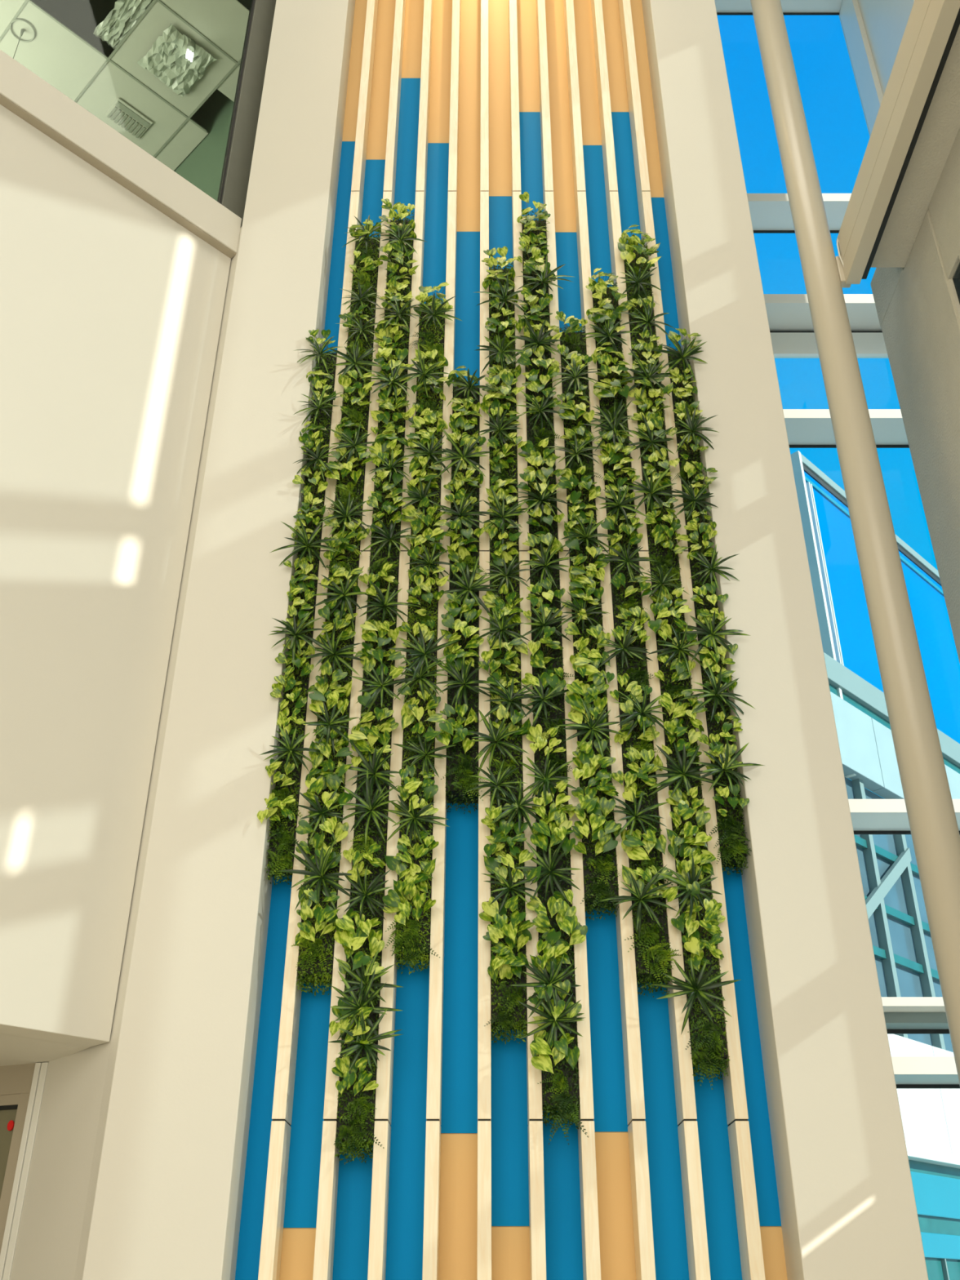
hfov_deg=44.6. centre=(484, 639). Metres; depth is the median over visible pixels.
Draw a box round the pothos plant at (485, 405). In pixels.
[480,386,517,414]
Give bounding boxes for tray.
[266,345,337,885]
[296,231,380,995]
[334,212,414,1164]
[395,297,444,974]
[444,378,479,813]
[488,260,527,1044]
[521,211,579,1128]
[559,324,618,919]
[591,278,672,996]
[623,237,730,1081]
[667,343,748,875]
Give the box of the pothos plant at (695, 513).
[684,505,711,526]
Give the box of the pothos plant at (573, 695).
[564,679,607,712]
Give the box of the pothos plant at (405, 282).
[385,272,410,293]
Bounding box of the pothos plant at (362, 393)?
[339,386,372,413]
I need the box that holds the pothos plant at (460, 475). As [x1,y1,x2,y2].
[449,457,483,484]
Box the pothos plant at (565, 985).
[528,979,582,1026]
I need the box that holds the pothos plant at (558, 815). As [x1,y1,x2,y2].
[531,803,574,832]
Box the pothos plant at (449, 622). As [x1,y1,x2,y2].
[441,614,484,656]
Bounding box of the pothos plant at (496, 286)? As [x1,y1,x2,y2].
[488,280,518,305]
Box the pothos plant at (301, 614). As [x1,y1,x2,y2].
[281,604,314,631]
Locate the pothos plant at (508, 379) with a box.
[481,372,524,404]
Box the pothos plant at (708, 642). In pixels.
[699,635,737,666]
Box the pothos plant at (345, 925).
[333,907,382,948]
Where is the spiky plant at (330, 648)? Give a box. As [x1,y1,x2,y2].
[301,614,364,683]
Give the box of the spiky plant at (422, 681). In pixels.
[395,654,448,702]
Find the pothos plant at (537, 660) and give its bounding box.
[515,626,563,668]
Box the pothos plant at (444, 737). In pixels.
[435,720,475,754]
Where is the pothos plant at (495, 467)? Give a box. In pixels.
[488,448,515,472]
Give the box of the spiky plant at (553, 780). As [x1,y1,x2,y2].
[517,746,577,803]
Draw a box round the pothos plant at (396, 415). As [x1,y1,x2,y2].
[369,400,416,424]
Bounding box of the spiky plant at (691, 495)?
[670,473,718,524]
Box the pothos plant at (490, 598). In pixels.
[481,582,523,613]
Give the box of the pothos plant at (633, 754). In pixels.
[622,745,662,777]
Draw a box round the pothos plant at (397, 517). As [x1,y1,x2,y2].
[366,496,404,532]
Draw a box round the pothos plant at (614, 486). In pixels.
[604,483,635,503]
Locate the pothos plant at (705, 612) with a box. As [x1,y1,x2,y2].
[696,607,724,623]
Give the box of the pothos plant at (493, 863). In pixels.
[483,848,542,883]
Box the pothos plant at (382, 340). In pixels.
[373,324,409,347]
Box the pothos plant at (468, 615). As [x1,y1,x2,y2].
[440,607,479,639]
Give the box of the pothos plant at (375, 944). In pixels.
[337,931,384,975]
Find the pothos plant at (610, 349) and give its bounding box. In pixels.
[591,342,624,365]
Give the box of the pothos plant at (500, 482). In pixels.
[484,475,519,502]
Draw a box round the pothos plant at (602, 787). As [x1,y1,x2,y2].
[571,772,618,816]
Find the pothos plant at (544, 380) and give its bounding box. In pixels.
[521,373,555,400]
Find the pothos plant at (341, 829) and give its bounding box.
[295,816,348,860]
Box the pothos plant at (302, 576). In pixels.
[288,569,319,596]
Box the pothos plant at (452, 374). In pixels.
[446,365,478,387]
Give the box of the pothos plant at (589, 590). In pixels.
[562,586,600,619]
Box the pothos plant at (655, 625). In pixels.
[647,603,692,633]
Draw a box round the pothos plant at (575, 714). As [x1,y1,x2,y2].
[568,698,606,724]
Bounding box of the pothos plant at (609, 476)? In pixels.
[603,466,639,486]
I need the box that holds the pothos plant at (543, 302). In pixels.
[516,293,552,319]
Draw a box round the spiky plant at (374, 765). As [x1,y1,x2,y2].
[337,737,399,806]
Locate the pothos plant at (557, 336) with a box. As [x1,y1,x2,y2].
[524,323,563,343]
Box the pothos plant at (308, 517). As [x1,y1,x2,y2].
[293,511,319,525]
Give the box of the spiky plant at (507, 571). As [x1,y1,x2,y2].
[483,554,533,603]
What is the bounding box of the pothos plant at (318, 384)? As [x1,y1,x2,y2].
[308,379,336,400]
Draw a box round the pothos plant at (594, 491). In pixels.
[557,476,600,512]
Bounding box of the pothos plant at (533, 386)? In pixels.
[527,381,560,414]
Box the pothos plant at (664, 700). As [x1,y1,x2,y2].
[657,690,702,711]
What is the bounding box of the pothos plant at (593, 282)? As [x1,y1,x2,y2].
[588,267,615,290]
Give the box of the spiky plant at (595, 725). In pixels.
[557,697,626,756]
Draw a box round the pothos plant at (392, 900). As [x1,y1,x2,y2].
[382,879,435,925]
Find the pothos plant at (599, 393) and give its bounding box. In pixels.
[593,379,629,401]
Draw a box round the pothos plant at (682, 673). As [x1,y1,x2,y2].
[653,653,695,682]
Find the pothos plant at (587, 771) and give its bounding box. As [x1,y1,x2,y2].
[572,748,615,788]
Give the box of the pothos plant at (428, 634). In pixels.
[398,619,435,648]
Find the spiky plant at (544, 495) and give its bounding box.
[515,477,573,523]
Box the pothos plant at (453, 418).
[448,404,482,429]
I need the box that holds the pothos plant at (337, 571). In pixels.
[320,563,363,591]
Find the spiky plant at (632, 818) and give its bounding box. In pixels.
[610,790,667,835]
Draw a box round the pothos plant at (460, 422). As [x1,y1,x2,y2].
[446,415,478,440]
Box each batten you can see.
[257,0,378,1279]
[312,0,405,1279]
[367,0,433,1279]
[422,0,460,1279]
[476,0,491,1279]
[508,0,546,1279]
[535,0,600,1279]
[563,0,655,1279]
[591,0,711,1279]
[617,0,765,1279]
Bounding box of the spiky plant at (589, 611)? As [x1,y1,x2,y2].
[555,591,608,635]
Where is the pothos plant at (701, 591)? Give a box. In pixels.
[690,581,728,613]
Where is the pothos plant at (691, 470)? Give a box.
[684,461,717,484]
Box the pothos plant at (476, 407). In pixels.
[450,396,480,413]
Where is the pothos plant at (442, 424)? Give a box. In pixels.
[409,413,448,441]
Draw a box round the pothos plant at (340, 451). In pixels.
[331,446,373,464]
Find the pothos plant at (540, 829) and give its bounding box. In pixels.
[530,815,575,856]
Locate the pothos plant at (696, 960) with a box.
[681,933,724,971]
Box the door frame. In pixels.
[0,1062,48,1279]
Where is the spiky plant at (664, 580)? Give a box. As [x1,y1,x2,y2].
[636,563,688,602]
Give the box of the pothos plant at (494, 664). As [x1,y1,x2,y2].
[478,649,521,686]
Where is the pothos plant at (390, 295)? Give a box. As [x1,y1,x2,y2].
[379,276,412,302]
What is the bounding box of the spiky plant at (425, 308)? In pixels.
[414,292,461,330]
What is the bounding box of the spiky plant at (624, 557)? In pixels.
[600,541,658,584]
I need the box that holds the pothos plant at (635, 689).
[609,672,652,702]
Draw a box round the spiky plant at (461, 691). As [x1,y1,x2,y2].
[435,654,494,718]
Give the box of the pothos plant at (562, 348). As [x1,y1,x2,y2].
[550,344,592,371]
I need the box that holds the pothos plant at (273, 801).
[257,792,296,823]
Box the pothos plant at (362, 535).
[324,514,369,555]
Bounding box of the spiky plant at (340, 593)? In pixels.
[313,566,366,631]
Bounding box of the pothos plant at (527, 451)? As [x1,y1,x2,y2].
[518,437,560,465]
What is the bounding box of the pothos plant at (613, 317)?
[588,313,625,343]
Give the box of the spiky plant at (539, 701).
[515,674,568,726]
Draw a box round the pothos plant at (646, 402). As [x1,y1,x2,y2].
[631,388,671,413]
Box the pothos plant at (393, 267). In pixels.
[386,257,420,279]
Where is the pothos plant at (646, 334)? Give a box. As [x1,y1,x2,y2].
[631,328,662,353]
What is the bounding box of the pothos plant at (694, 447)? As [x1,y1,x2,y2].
[677,435,708,459]
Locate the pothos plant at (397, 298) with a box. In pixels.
[381,294,413,313]
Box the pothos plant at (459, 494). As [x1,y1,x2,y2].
[443,469,480,499]
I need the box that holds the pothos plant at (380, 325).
[373,314,409,338]
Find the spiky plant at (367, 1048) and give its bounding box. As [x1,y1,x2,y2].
[328,1009,402,1071]
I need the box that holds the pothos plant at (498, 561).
[490,540,519,566]
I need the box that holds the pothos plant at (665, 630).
[657,623,700,648]
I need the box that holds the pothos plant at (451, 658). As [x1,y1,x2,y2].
[444,644,479,672]
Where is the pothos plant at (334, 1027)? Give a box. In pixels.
[328,995,374,1044]
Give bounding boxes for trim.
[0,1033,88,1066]
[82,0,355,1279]
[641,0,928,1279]
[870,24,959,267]
[870,267,904,328]
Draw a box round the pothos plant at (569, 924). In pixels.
[532,911,587,958]
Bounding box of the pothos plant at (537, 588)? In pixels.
[525,577,564,613]
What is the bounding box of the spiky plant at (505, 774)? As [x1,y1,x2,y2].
[466,759,527,811]
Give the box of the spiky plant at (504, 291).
[475,272,532,321]
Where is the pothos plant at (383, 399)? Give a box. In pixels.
[375,387,409,411]
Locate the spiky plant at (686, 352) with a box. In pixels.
[653,336,706,386]
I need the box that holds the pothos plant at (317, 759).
[308,740,352,776]
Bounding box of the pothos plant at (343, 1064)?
[331,1053,378,1096]
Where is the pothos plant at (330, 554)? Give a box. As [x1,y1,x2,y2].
[323,530,361,560]
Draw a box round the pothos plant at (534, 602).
[523,596,562,622]
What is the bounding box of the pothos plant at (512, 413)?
[489,406,519,425]
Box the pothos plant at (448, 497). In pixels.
[442,493,476,516]
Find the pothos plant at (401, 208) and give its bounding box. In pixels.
[378,198,414,222]
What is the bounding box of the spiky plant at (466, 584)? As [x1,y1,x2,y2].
[443,555,502,618]
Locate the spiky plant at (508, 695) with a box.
[476,671,542,727]
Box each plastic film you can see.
[93,0,153,48]
[137,22,217,97]
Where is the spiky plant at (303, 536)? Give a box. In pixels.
[270,515,343,569]
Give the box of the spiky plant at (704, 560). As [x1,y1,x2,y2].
[687,544,739,590]
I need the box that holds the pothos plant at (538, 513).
[526,502,564,536]
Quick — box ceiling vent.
[104,97,152,139]
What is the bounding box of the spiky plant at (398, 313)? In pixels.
[368,297,426,339]
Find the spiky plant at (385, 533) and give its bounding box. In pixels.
[360,514,416,562]
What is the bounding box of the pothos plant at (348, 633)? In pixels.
[315,605,355,644]
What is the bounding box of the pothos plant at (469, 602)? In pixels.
[443,591,481,622]
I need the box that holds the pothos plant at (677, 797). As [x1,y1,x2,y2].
[666,786,709,817]
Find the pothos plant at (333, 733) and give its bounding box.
[312,724,349,754]
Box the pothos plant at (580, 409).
[558,402,594,424]
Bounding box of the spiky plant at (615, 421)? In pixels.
[583,400,639,455]
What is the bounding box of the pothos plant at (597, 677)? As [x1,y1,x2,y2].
[571,666,614,691]
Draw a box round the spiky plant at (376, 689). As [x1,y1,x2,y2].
[350,660,415,712]
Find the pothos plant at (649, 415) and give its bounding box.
[631,409,663,431]
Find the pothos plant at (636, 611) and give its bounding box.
[615,605,650,635]
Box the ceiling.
[0,0,251,170]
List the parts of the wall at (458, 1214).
blue panel, tan panel, blue panel, tan panel, blue panel, tan panel, tan panel, blue panel, tan panel, tan panel, blue panel, tan panel, tan panel, blue panel, tan panel, tan panel, blue panel, tan panel, tan panel, blue panel, tan panel, tan panel, blue panel, tan panel, blue panel, blue panel, tan panel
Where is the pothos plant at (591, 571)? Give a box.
[568,563,604,584]
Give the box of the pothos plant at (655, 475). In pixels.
[640,467,672,494]
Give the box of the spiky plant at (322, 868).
[279,835,352,912]
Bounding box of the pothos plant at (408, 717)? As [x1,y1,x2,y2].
[400,699,444,741]
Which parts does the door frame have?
pane, rail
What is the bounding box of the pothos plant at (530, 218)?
[519,205,549,231]
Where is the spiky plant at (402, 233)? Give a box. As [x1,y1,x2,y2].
[379,216,427,260]
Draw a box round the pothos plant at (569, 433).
[560,426,594,453]
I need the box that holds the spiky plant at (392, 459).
[368,448,411,487]
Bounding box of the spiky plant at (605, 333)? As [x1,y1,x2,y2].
[582,319,636,352]
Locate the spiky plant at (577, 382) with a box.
[548,357,601,395]
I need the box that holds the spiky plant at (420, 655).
[389,625,460,691]
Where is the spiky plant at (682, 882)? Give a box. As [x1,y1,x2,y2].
[657,855,722,925]
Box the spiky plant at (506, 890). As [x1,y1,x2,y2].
[482,863,543,912]
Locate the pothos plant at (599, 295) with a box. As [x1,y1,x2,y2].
[585,275,618,300]
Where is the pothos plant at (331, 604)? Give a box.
[320,599,357,626]
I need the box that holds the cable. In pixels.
[836,238,844,267]
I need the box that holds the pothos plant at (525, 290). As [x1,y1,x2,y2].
[520,286,552,314]
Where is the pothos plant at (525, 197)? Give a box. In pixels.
[516,191,551,224]
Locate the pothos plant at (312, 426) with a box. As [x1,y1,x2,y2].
[299,421,327,441]
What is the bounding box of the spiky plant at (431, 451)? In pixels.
[402,432,449,478]
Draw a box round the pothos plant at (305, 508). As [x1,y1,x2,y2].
[297,491,326,515]
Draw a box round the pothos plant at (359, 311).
[338,303,372,328]
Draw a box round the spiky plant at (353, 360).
[326,342,381,382]
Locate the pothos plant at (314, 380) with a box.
[306,366,333,385]
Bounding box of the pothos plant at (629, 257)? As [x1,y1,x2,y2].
[620,244,661,271]
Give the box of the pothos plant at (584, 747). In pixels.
[572,738,615,776]
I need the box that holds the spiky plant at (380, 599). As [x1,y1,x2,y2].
[358,580,421,623]
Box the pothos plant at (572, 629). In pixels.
[564,622,610,657]
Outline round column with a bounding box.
[750,0,959,1085]
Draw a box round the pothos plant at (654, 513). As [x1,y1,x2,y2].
[644,497,678,520]
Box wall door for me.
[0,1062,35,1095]
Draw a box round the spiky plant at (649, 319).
[618,294,675,342]
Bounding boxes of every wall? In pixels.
[0,104,231,1047]
[9,226,241,1279]
[173,88,234,200]
[235,0,787,1279]
[857,0,914,94]
[880,208,959,663]
[928,127,959,278]
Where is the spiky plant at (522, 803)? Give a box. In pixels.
[490,777,542,834]
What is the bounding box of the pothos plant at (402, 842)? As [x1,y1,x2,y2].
[396,830,439,858]
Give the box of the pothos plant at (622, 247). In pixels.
[617,235,659,257]
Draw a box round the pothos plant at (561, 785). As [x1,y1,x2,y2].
[529,775,575,813]
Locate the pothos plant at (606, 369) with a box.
[595,362,632,391]
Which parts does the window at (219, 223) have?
sill, frame post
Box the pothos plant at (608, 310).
[586,302,621,325]
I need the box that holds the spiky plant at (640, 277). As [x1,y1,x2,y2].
[619,262,662,299]
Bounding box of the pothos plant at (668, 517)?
[644,513,680,546]
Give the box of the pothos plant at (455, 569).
[450,561,484,584]
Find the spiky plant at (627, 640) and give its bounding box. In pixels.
[594,618,653,668]
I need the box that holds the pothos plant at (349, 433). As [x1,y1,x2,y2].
[333,417,364,440]
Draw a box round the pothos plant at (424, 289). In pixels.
[415,282,448,306]
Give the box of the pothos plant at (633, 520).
[606,512,643,533]
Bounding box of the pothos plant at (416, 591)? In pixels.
[406,579,444,615]
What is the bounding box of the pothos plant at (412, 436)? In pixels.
[406,431,437,448]
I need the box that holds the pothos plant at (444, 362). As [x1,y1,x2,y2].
[412,348,448,379]
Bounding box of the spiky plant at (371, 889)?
[337,866,391,919]
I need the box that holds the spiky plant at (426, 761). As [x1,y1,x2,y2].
[393,732,454,778]
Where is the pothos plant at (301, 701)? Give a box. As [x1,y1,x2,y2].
[270,687,307,719]
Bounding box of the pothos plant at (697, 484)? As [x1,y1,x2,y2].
[685,478,708,497]
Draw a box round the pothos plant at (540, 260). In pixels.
[523,257,550,275]
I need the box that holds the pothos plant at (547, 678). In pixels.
[520,666,566,702]
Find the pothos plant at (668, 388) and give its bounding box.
[622,377,673,401]
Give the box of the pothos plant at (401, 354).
[373,347,414,381]
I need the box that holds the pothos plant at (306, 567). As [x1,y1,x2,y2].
[283,555,313,579]
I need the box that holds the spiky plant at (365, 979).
[333,947,401,1026]
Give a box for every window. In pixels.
[0,0,276,258]
[714,0,959,1088]
[952,262,959,304]
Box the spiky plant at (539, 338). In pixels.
[506,315,561,364]
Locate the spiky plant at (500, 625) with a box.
[476,607,529,648]
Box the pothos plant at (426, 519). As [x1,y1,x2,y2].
[410,513,448,541]
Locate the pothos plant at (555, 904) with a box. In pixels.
[525,888,576,933]
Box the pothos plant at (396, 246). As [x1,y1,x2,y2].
[377,240,414,272]
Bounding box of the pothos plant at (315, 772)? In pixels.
[305,760,344,791]
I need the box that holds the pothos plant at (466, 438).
[444,432,485,459]
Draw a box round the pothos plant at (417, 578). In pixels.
[408,565,449,587]
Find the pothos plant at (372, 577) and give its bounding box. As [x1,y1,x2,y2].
[358,562,399,596]
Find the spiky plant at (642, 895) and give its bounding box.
[597,864,677,937]
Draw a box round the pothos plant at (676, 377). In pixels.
[668,367,697,386]
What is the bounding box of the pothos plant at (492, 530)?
[483,519,523,542]
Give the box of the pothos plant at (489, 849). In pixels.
[484,824,527,859]
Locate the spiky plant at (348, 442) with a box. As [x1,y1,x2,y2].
[328,422,377,464]
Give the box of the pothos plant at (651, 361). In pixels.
[631,358,662,374]
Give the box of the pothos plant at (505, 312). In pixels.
[484,297,517,325]
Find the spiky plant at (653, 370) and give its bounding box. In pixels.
[619,348,671,398]
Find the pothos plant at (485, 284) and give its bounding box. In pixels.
[482,269,515,292]
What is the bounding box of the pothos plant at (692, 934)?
[671,906,722,956]
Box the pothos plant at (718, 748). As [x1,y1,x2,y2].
[704,742,742,774]
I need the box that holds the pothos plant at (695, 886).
[678,880,725,926]
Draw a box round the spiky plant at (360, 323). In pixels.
[339,314,378,346]
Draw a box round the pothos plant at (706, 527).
[684,521,716,543]
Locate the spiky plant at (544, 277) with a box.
[516,255,573,292]
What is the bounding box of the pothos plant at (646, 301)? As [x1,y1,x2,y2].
[626,295,655,316]
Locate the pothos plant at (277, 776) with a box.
[265,758,295,786]
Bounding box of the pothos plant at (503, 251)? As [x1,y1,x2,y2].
[481,246,517,274]
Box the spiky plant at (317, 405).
[292,384,342,425]
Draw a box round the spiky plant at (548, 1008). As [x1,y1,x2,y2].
[517,986,583,1063]
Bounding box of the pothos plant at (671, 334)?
[667,328,702,348]
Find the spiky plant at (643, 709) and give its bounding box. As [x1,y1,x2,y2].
[613,687,671,740]
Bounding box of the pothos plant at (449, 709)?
[440,702,477,730]
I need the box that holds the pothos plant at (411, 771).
[399,764,436,791]
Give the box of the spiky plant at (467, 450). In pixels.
[432,428,493,479]
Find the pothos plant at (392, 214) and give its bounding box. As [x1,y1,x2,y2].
[385,208,415,233]
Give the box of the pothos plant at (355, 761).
[351,738,391,770]
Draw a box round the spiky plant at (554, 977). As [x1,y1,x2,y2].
[511,954,580,1025]
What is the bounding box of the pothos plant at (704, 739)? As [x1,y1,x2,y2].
[697,722,737,758]
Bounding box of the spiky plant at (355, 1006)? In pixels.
[329,968,401,1041]
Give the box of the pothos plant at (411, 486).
[405,469,440,497]
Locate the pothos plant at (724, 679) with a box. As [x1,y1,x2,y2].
[703,673,737,704]
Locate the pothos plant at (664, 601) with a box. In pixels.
[649,585,687,612]
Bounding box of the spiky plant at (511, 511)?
[480,486,527,544]
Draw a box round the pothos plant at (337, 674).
[306,659,352,696]
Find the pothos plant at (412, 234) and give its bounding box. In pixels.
[389,223,416,240]
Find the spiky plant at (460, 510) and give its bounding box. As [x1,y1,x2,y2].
[434,487,488,543]
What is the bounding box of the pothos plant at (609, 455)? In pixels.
[600,441,635,470]
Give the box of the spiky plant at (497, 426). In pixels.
[475,402,525,451]
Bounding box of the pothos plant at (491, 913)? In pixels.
[479,894,533,933]
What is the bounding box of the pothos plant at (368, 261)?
[348,250,382,272]
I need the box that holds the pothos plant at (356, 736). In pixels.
[347,724,390,751]
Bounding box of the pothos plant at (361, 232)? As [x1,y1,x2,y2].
[349,219,382,239]
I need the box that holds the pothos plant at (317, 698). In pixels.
[308,689,348,714]
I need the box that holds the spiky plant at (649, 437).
[625,413,673,465]
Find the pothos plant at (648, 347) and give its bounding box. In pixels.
[627,342,662,365]
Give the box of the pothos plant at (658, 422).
[636,416,677,452]
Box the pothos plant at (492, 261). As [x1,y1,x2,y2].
[484,255,515,281]
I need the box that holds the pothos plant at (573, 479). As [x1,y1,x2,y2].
[558,465,596,490]
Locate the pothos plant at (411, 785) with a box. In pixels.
[394,776,438,817]
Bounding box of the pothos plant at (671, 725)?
[663,702,706,735]
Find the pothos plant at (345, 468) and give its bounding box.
[324,460,361,483]
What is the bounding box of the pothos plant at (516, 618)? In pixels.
[489,602,523,632]
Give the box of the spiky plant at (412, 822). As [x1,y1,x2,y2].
[382,791,449,844]
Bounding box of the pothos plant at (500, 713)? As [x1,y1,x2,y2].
[488,702,531,741]
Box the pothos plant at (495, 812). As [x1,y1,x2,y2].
[480,802,528,844]
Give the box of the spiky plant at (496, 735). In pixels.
[469,709,528,777]
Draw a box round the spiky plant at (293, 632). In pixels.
[269,610,328,666]
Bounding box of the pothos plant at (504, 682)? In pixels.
[488,676,519,704]
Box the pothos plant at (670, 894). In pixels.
[622,865,679,902]
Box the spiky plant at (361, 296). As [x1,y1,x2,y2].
[340,281,380,315]
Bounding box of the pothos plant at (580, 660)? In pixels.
[569,648,610,675]
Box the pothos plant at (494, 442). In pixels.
[486,432,526,454]
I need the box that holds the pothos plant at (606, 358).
[596,354,629,377]
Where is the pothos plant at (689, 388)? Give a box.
[672,383,697,399]
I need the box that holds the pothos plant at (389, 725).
[352,692,399,732]
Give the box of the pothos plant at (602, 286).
[594,280,631,314]
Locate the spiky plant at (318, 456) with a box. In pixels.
[293,436,337,479]
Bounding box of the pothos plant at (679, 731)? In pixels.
[661,723,702,756]
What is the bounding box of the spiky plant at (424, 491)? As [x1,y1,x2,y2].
[401,477,444,518]
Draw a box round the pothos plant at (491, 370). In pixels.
[485,366,520,387]
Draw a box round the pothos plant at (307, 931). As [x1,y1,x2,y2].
[294,901,338,945]
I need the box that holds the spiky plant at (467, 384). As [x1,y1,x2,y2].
[443,367,499,406]
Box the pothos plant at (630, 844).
[620,826,666,860]
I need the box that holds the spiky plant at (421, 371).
[393,342,448,395]
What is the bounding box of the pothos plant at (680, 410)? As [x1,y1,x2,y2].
[672,400,706,421]
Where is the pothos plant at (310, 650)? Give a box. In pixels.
[283,636,315,666]
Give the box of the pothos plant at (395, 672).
[360,648,406,679]
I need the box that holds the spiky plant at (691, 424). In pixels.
[671,401,719,452]
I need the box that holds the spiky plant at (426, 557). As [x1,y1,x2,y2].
[406,541,457,577]
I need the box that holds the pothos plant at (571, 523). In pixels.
[563,511,596,539]
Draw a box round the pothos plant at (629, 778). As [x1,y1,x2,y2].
[611,761,657,801]
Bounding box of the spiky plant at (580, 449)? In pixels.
[545,433,604,474]
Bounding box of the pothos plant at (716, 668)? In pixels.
[699,650,734,677]
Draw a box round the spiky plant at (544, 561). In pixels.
[518,537,574,591]
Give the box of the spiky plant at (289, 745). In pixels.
[259,722,320,770]
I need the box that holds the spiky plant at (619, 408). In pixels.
[586,399,632,446]
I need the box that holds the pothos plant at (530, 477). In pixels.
[516,467,559,506]
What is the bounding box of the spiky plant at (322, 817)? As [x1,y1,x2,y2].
[296,787,344,844]
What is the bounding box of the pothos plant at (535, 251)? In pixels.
[515,241,549,263]
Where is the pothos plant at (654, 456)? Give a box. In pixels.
[643,448,679,482]
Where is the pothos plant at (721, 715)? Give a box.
[714,711,742,731]
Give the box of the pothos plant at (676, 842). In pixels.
[667,828,707,858]
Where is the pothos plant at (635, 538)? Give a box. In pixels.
[600,517,642,555]
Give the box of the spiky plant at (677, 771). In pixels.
[645,742,726,798]
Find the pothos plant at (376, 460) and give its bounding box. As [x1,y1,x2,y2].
[367,438,408,467]
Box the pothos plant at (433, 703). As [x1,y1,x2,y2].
[397,682,440,721]
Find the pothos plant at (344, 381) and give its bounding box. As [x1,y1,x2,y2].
[337,369,376,393]
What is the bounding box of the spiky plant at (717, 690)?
[677,658,754,721]
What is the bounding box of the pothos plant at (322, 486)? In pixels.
[292,475,328,503]
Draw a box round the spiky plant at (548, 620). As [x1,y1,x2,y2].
[522,597,571,653]
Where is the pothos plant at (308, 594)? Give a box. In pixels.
[286,584,315,610]
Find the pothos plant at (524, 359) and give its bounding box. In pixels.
[517,353,559,391]
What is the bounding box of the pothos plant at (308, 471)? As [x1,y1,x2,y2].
[300,461,333,479]
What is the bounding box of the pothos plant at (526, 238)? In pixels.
[519,235,549,248]
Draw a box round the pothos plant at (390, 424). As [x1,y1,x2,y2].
[370,413,405,435]
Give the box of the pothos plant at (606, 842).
[573,817,621,856]
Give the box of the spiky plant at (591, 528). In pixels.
[560,511,623,556]
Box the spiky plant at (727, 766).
[688,737,764,791]
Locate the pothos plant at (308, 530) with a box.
[291,525,313,544]
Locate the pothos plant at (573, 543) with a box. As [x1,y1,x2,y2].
[564,537,609,576]
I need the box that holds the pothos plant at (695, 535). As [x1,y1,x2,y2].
[687,530,715,559]
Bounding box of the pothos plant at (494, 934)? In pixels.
[482,921,532,970]
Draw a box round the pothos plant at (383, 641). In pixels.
[355,630,395,659]
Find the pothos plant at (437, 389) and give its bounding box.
[410,376,448,400]
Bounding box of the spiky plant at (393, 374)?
[364,359,411,408]
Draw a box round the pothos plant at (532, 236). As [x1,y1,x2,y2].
[520,222,547,246]
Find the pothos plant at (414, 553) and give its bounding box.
[405,527,446,560]
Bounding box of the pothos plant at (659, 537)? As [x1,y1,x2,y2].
[652,524,690,554]
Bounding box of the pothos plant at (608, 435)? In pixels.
[594,430,635,463]
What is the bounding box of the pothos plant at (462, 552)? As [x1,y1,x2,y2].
[446,533,480,562]
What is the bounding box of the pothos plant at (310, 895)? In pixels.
[297,884,339,922]
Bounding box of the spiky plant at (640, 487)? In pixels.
[624,466,679,511]
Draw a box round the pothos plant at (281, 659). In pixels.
[275,653,314,687]
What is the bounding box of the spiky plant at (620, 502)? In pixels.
[595,483,645,533]
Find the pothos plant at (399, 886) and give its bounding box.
[393,868,432,903]
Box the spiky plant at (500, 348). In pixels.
[475,333,524,373]
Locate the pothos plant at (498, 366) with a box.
[488,351,521,376]
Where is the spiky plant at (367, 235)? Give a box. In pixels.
[343,214,387,256]
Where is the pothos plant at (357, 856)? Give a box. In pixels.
[342,842,386,882]
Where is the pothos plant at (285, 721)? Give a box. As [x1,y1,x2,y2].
[276,707,306,736]
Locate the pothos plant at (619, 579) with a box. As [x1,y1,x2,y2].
[610,572,653,597]
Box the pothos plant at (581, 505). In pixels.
[567,497,597,520]
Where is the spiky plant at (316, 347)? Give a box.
[293,335,341,373]
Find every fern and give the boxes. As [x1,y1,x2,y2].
[264,849,293,884]
[268,787,305,828]
[271,825,299,863]
[290,937,326,975]
[322,559,352,579]
[327,498,355,518]
[328,481,359,513]
[333,1119,383,1163]
[340,407,364,431]
[346,1096,376,1131]
[347,338,376,367]
[348,268,370,289]
[348,833,374,855]
[354,247,374,266]
[356,280,381,301]
[367,556,397,586]
[385,917,422,951]
[391,933,439,971]
[403,736,431,758]
[408,331,435,349]
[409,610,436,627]
[413,398,436,417]
[418,340,444,366]
[441,751,473,785]
[451,769,485,803]
[453,555,485,577]
[484,1006,516,1037]
[486,335,515,359]
[492,758,518,781]
[493,982,523,1017]
[494,467,519,488]
[525,524,555,548]
[529,435,547,457]
[533,420,568,446]
[537,1068,568,1099]
[542,662,577,684]
[542,717,564,738]
[542,754,573,784]
[547,1093,589,1145]
[560,332,588,349]
[564,346,584,363]
[570,461,604,481]
[571,420,594,439]
[580,877,614,910]
[587,853,619,886]
[603,401,629,422]
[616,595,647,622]
[624,917,659,960]
[625,737,662,764]
[626,667,653,693]
[629,290,659,306]
[634,266,648,282]
[640,857,673,887]
[642,942,680,982]
[648,551,676,577]
[651,564,680,590]
[664,683,693,711]
[673,459,696,484]
[681,401,697,422]
[685,1018,726,1054]
[690,1046,727,1088]
[709,812,746,846]
[714,833,751,866]
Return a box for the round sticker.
[7,1120,14,1130]

